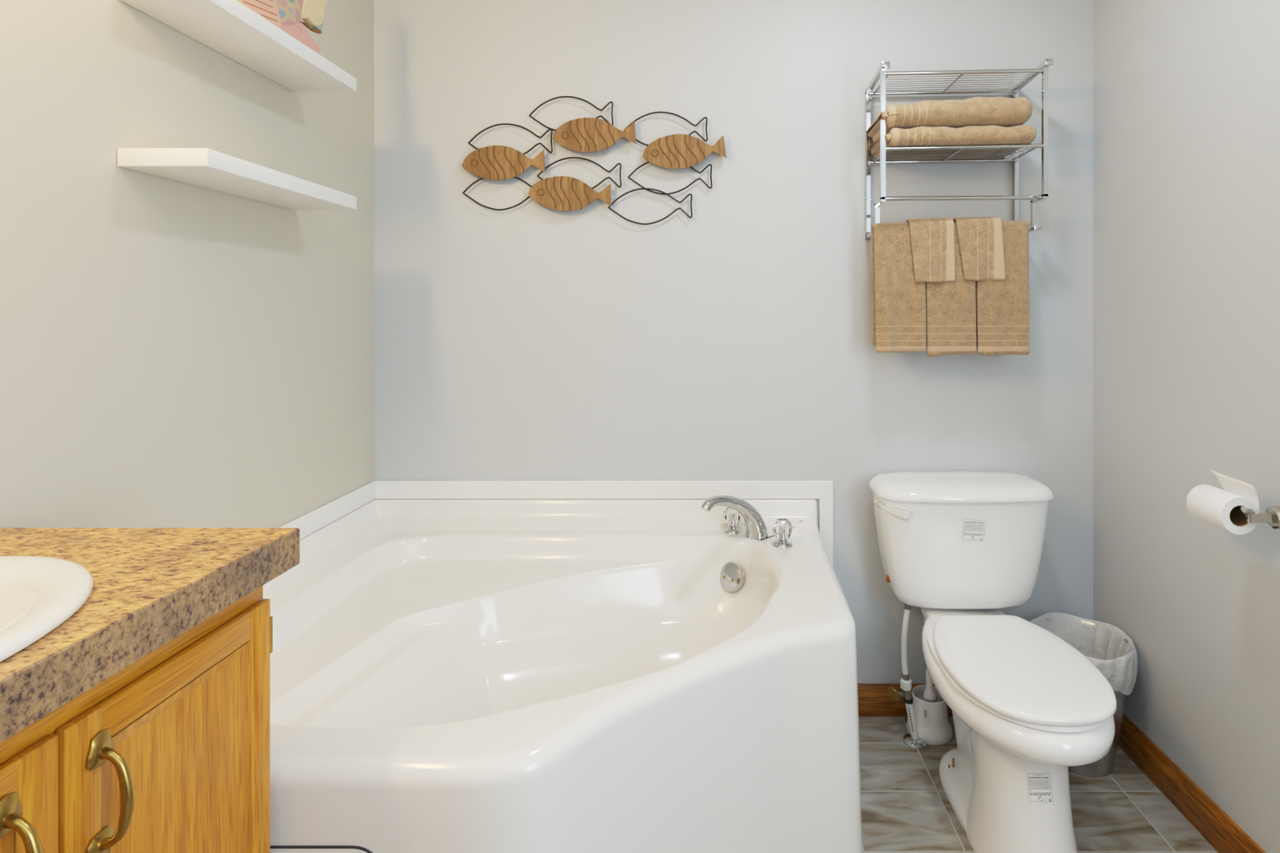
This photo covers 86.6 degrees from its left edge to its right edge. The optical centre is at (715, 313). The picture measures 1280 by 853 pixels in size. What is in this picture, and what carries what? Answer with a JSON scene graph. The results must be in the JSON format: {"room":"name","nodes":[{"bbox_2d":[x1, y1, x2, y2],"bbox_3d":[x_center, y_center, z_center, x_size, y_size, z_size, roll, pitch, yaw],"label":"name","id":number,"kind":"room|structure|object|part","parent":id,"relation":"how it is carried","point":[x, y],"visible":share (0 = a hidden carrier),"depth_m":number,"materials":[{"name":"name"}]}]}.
{"room":"bathroom","nodes":[
{"label":"bathroom","id":0,"kind":"room"},
{"bbox_2d":[0,0,373,528],"bbox_3d":[-1.114,0.026,0.426,0.100,2.440,3.352,0,0,0],"label":"wall","id":1,"kind":"structure","parent":0,"point":[174,353],"depth_m":1.31,"materials":[{"name":"beige paint"}]},
{"bbox_2d":[117,147,356,209],"bbox_3d":[-0.983,-0.278,1.447,0.161,0.032,0.498,0,0,0],"label":"floating shelf","id":2,"kind":"object","parent":1,"relation":"attached to","point":[205,167],"visible":1,"depth_m":1.31,"materials":[{"name":"white wood"}]},
{"bbox_2d":[120,0,356,91],"bbox_3d":[-0.983,-0.575,1.447,0.161,0.032,0.498,0,0,0],"label":"floating shelf","id":3,"kind":"object","parent":1,"relation":"attached to","point":[229,28],"visible":1,"depth_m":1.39,"materials":[{"name":"white wood"}]},
{"bbox_2d":[236,0,327,52],"bbox_3d":[-0.956,-0.721,1.444,0.032,0.257,0.462,0,0,0],"label":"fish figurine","id":4,"kind":"object","parent":3,"relation":"on","point":[286,15],"visible":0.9,"depth_m":1.53,"materials":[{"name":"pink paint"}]},
{"bbox_2d":[278,480,375,539],"bbox_3d":[-1.060,0.546,1.536,0.009,0.055,1.132,0,0,0],"label":"trim","id":5,"kind":"structure","parent":1,"relation":"attached to","point":[315,520],"depth_m":1.86,"materials":[{"name":"white"}]},
{"bbox_2d":[373,0,1093,684],"bbox_3d":[0.056,0.026,2.152,2.440,2.440,0.100,0,0,0],"label":"wall","id":6,"kind":"structure","parent":0,"point":[733,340],"depth_m":2.10,"materials":[{"name":"grey paint"}]},
{"bbox_2d":[462,95,726,224],"bbox_3d":[-0.374,-0.474,2.083,0.816,0.398,0.036,0,0,0],"label":"wall art","id":7,"kind":"object","parent":6,"relation":"attached to","point":[675,151],"visible":1,"depth_m":2.07,"materials":[{"name":"brown wood"}]},
{"bbox_2d":[375,480,832,498],"bbox_3d":[-0.345,0.546,2.097,1.419,0.055,0.009,0,0,0],"label":"trim","id":8,"kind":"structure","parent":6,"relation":"attached to","point":[384,489],"depth_m":2.09,"materials":[{"name":"white"}]},
{"bbox_2d":[818,484,832,565],"bbox_3d":[0.343,0.885,2.097,0.042,0.721,0.009,0,0,0],"label":"trim","id":9,"kind":"structure","parent":6,"relation":"attached to","point":[825,501],"depth_m":2.09,"materials":[{"name":"white"}]},
{"bbox_2d":[857,684,952,716],"bbox_3d":[0.774,1.199,2.094,0.804,0.094,0.015,0,0,0],"label":"baseboard","id":10,"kind":"structure","parent":6,"relation":"attached to","point":[873,700],"depth_m":2.09,"materials":[{"name":"brown wood"}]},
{"bbox_2d":[865,58,1053,239],"bbox_3d":[0.707,-0.474,1.996,0.483,0.484,0.209,0,0,0],"label":"towel rack","id":11,"kind":"object","parent":6,"relation":"attached to","point":[881,73],"visible":0.99,"depth_m":1.97,"materials":[{"name":"silver metal"}]},
{"bbox_3d":[0.473,-0.469,1.999,0.014,0.473,0.204,0,0,0],"label":"frame","id":12,"kind":"part","parent":11,"relation":"part of","materials":[{"name":"silver metal"}]},
{"bbox_2d":[871,222,926,352],"bbox_3d":[0.537,-0.078,1.971,0.154,0.381,0.060,0,0,0],"label":"hand towel","id":13,"kind":"object","parent":11,"relation":"hanging from","point":[899,301],"visible":0.91,"depth_m":1.96,"materials":[{"name":"beige fabric"}]},
{"bbox_2d":[925,221,976,357],"bbox_3d":[0.683,-0.073,1.976,0.151,0.397,0.049,0,0,0],"label":"hand towel","id":14,"kind":"object","parent":11,"relation":"hanging from","point":[950,306],"visible":0.59,"depth_m":1.96,"materials":[{"name":"beige fabric"}]},
{"bbox_2d":[905,217,955,282],"bbox_3d":[0.628,-0.185,1.976,0.135,0.194,0.067,0,0,0],"label":"washcloth","id":15,"kind":"object","parent":14,"relation":"hanging from","point":[932,239],"visible":0.96,"depth_m":1.95,"materials":[{"name":"beige fabric"}]},
{"bbox_2d":[871,124,1036,159],"bbox_3d":[0.691,-0.504,1.978,0.426,0.062,0.201,0,0,0],"label":"bath towel","id":16,"kind":"object","parent":11,"relation":"on","point":[991,134],"visible":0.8,"depth_m":1.89,"materials":[{"name":"beige fabric"}]},
{"bbox_2d":[867,96,1032,142],"bbox_3d":[0.680,-0.572,1.973,0.428,0.090,0.204,0,0,0],"label":"bath towel","id":17,"kind":"object","parent":16,"relation":"on","point":[974,111],"visible":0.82,"depth_m":1.88,"materials":[{"name":"beige fabric"}]},
{"bbox_2d":[868,143,1044,164],"bbox_3d":[0.703,-0.472,1.997,0.459,0.020,0.185,0,0,0],"label":"wire shelf","id":18,"kind":"object","parent":11,"relation":"attached to","point":[988,148],"depth_m":2.00,"materials":[{"name":"silver metal"}]},
{"bbox_2d":[868,68,1044,95],"bbox_3d":[0.703,-0.684,1.997,0.459,0.020,0.185,0,0,0],"label":"wire shelf","id":19,"kind":"object","parent":11,"relation":"attached to","point":[882,74],"depth_m":1.99,"materials":[{"name":"silver metal"}]},
{"bbox_2d":[975,220,1029,355],"bbox_3d":[0.835,-0.076,1.976,0.156,0.396,0.048,0,0,0],"label":"hand towel","id":20,"kind":"object","parent":11,"relation":"hanging from","point":[1002,306],"visible":0.76,"depth_m":1.96,"materials":[{"name":"beige fabric"}]},
{"bbox_2d":[952,216,1005,280],"bbox_3d":[0.768,-0.189,1.977,0.143,0.192,0.066,0,0,0],"label":"washcloth","id":21,"kind":"object","parent":20,"relation":"hanging from","point":[980,239],"visible":0.9,"depth_m":1.95,"materials":[{"name":"beige fabric"}]},
{"bbox_3d":[0.932,-0.477,1.999,0.014,0.473,0.204,0,0,0],"label":"frame","id":22,"kind":"part","parent":11,"relation":"part of","materials":[{"name":"silver metal"}]},
{"bbox_2d":[858,716,1217,852],"bbox_3d":[0.056,1.286,0.426,2.440,0.080,3.552,0,0,0],"label":"floor","id":23,"kind":"structure","parent":0,"point":[906,808],"depth_m":1.70,"materials":[{"name":"tile"}]},
{"bbox_2d":[0,586,272,852],"bbox_3d":[-0.821,0.799,0.321,0.483,0.894,1.242,0,0,0],"label":"vanity cabinet","id":24,"kind":"object","parent":23,"relation":"on","point":[170,753],"visible":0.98,"depth_m":0.76,"materials":[{"name":"brown wood"}]},
{"bbox_3d":[-0.598,0.483,0.582,0.036,0.134,0.029,0,0,0],"label":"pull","id":25,"kind":"part","parent":24,"relation":"part of","materials":[{"name":"gold metal"}]},
{"bbox_3d":[-0.620,0.762,0.477,0.011,0.738,0.310,0,0,0],"label":"door","id":26,"kind":"part","parent":24,"relation":"part of","materials":[{"name":"brown wood"}]},
{"bbox_3d":[-0.598,0.483,0.672,0.036,0.134,0.029,0,0,0],"label":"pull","id":27,"kind":"part","parent":24,"relation":"part of","materials":[{"name":"gold metal"}]},
{"bbox_3d":[-0.635,0.382,0.317,0.018,0.058,1.234,0,0,0],"label":"rail","id":28,"kind":"part","parent":24,"relation":"part of","materials":[{"name":"brown wood"}]},
{"bbox_2d":[0,528,299,742],"bbox_3d":[-0.824,0.326,0.325,0.478,0.050,1.250,0,0,0],"label":"countertop","id":29,"kind":"structure","parent":24,"relation":"on","point":[152,586],"depth_m":0.76,"materials":[{"name":"laminate"}]},
{"bbox_2d":[0,555,93,662],"bbox_3d":[-0.826,0.364,0.545,0.430,0.154,0.524,0,0,0],"label":"sink basin","id":30,"kind":"object","parent":29,"relation":"in","point":[37,594],"visible":1,"depth_m":0.72,"materials":[{"name":"white ceramic"}]},
{"bbox_3d":[-0.624,0.762,0.785,0.004,0.662,0.220,0,0,0],"label":"panel","id":31,"kind":"part","parent":24,"relation":"part of","materials":[{"name":"brown wood"}]},
{"bbox_2d":[262,498,864,852],"bbox_3d":[-0.355,0.911,1.515,1.412,0.670,1.168,0,0,0],"label":"bathtub","id":32,"kind":"object","parent":23,"relation":"on","point":[447,675],"visible":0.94,"depth_m":1.38,"materials":[{"name":"white plastic"}]},
{"bbox_3d":[-0.735,0.976,0.958,0.530,0.440,0.005,0,0,0],"label":"access panel","id":33,"kind":"part","parent":32,"relation":"part of","materials":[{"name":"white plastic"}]},
{"bbox_3d":[0.058,0.751,1.925,0.080,0.090,0.081,0,0,42],"label":"overflow plate","id":34,"kind":"part","parent":32,"relation":"part of","materials":[{"name":"silver metal"}]},
{"bbox_2d":[701,495,792,548],"bbox_3d":[0.088,0.579,1.919,0.256,0.159,0.226,0,0,0],"label":"faucet","id":35,"kind":"object","parent":32,"relation":"on","point":[737,508],"visible":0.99,"depth_m":1.91,"materials":[{"name":"silver metal"}]},
{"bbox_3d":[0.050,0.638,2.005,0.055,0.020,0.055,0,0,0],"label":"handle","id":36,"kind":"part","parent":35,"relation":"part of","materials":[{"name":"silver metal"}]},
{"bbox_3d":[0.050,0.603,2.005,0.057,0.055,0.054,0,0,0],"label":"crystal knob","id":37,"kind":"part","parent":35,"relation":"part of","materials":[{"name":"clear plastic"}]},
{"bbox_3d":[0.055,0.579,1.895,0.064,0.159,0.247,0,0,45],"label":"spout","id":38,"kind":"part","parent":35,"relation":"part of","materials":[{"name":"silver metal"}]},
{"bbox_3d":[0.187,0.603,1.885,0.057,0.055,0.054,0,0,0],"label":"crystal knob","id":39,"kind":"part","parent":35,"relation":"part of","materials":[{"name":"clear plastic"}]},
{"bbox_3d":[0.187,0.638,1.885,0.055,0.020,0.055,0,0,0],"label":"handle","id":40,"kind":"part","parent":35,"relation":"part of","materials":[{"name":"silver metal"}]},
{"bbox_2d":[887,604,928,749],"bbox_3d":[0.563,1.040,1.975,0.111,0.412,0.071,0,0,28],"label":"water supply line","id":41,"kind":"object","parent":23,"relation":"attached to","point":[912,740],"visible":0.96,"depth_m":1.97,"materials":[{"name":"silver metal"}]},
{"bbox_3d":[0.520,1.111,1.972,0.015,0.039,0.040,0,0,-36],"label":"valve handle","id":42,"kind":"part","parent":41,"relation":"part of","materials":[{"name":"gold metal"}]},
{"bbox_2d":[906,684,952,745],"bbox_3d":[0.637,1.189,2.012,0.132,0.114,0.132,0,0,0],"label":"toilet brush holder","id":43,"kind":"object","parent":23,"relation":"on","point":[934,727],"visible":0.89,"depth_m":1.97,"materials":[{"name":"white plastic"}]},
{"bbox_2d":[916,619,942,702],"bbox_3d":[0.637,1.038,2.012,0.084,0.375,0.084,0,0,0],"label":"toilet brush","id":44,"kind":"object","parent":43,"relation":"in","point":[929,695],"visible":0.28,"depth_m":2.00,"materials":[{"name":"white plastic"}]},
{"bbox_3d":[0.637,0.996,2.008,0.037,0.291,0.037,0,0,11],"label":"handle","id":45,"kind":"part","parent":44,"relation":"part of","materials":[{"name":"white plastic"}]},
{"bbox_2d":[868,471,1116,852],"bbox_3d":[0.712,0.863,1.720,0.511,0.765,0.750,0,0,0],"label":"toilet","id":46,"kind":"object","parent":23,"relation":"on","point":[961,548],"visible":1,"depth_m":1.68,"materials":[{"name":"white ceramic"}]},
{"bbox_3d":[0.496,0.555,1.916,0.037,0.036,0.125,0,0,-33],"label":"flush lever","id":47,"kind":"part","parent":46,"relation":"part of","materials":[{"name":"white plastic"}]},
{"bbox_3d":[0.714,0.682,1.978,0.483,0.317,0.220,0,0,0],"label":"tank","id":48,"kind":"part","parent":46,"relation":"part of","materials":[{"name":"white ceramic"}]},
{"bbox_3d":[0.714,0.502,1.974,0.508,0.042,0.242,0,0,0],"label":"tank lid","id":49,"kind":"part","parent":46,"relation":"part of","materials":[{"name":"white ceramic"}]},
{"bbox_3d":[0.714,0.846,1.606,0.354,0.014,0.480,0,0,0],"label":"seat","id":50,"kind":"part","parent":46,"relation":"part of","materials":[{"name":"white plastic"}]},
{"bbox_3d":[0.714,1.050,1.665,0.370,0.392,0.640,0,0,0],"label":"bowl","id":51,"kind":"part","parent":46,"relation":"part of","materials":[{"name":"white ceramic"}]},
{"bbox_3d":[0.714,0.827,1.605,0.350,0.020,0.478,0,0,0],"label":"lid","id":52,"kind":"part","parent":46,"relation":"part of","materials":[{"name":"white plastic"}]},
{"bbox_2d":[1032,618,1131,777],"bbox_3d":[1.022,1.078,1.895,0.256,0.336,0.256,0,0,0],"label":"wastebasket","id":53,"kind":"object","parent":23,"relation":"on","point":[1104,766],"visible":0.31,"depth_m":1.81,"materials":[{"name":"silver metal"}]},
{"bbox_2d":[1029,612,1137,695],"bbox_3d":[1.021,1.056,1.897,0.281,0.319,0.279,0,0,0],"label":"trash bag","id":54,"kind":"object","parent":53,"relation":"in","point":[1104,644],"visible":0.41,"depth_m":1.94,"materials":[{"name":"white plastic"}]},
{"bbox_2d":[1093,0,1279,852],"bbox_3d":[1.226,0.026,0.426,0.100,2.440,3.352,0,0,0],"label":"wall","id":55,"kind":"structure","parent":0,"point":[1186,93],"depth_m":1.67,"materials":[{"name":"grey paint"}]},
{"bbox_2d":[1117,713,1266,852],"bbox_3d":[1.169,1.199,0.418,0.015,0.094,3.336,0,0,0],"label":"baseboard","id":56,"kind":"structure","parent":55,"relation":"attached to","point":[1214,824],"depth_m":1.67,"materials":[{"name":"brown wood"}]},
{"bbox_2d":[1231,505,1279,529],"bbox_3d":[1.118,0.408,1.404,0.115,0.060,0.164,0,0,0],"label":"toilet paper holder","id":57,"kind":"object","parent":55,"relation":"attached to","point":[1271,516],"visible":0.62,"depth_m":1.34,"materials":[{"name":"grey metal"}]},
{"bbox_2d":[1186,470,1259,534],"bbox_3d":[1.067,0.396,1.423,0.079,0.109,0.103,0,0,0],"label":"toilet paper roll","id":58,"kind":"object","parent":57,"relation":"on","point":[1211,504],"visible":0.88,"depth_m":1.40,"materials":[{"name":"white paper"}]},
{"bbox_3d":[1.090,0.408,1.352,0.052,0.018,0.018,0,0,0],"label":"arm","id":59,"kind":"part","parent":57,"relation":"part of","materials":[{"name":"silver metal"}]}
]}

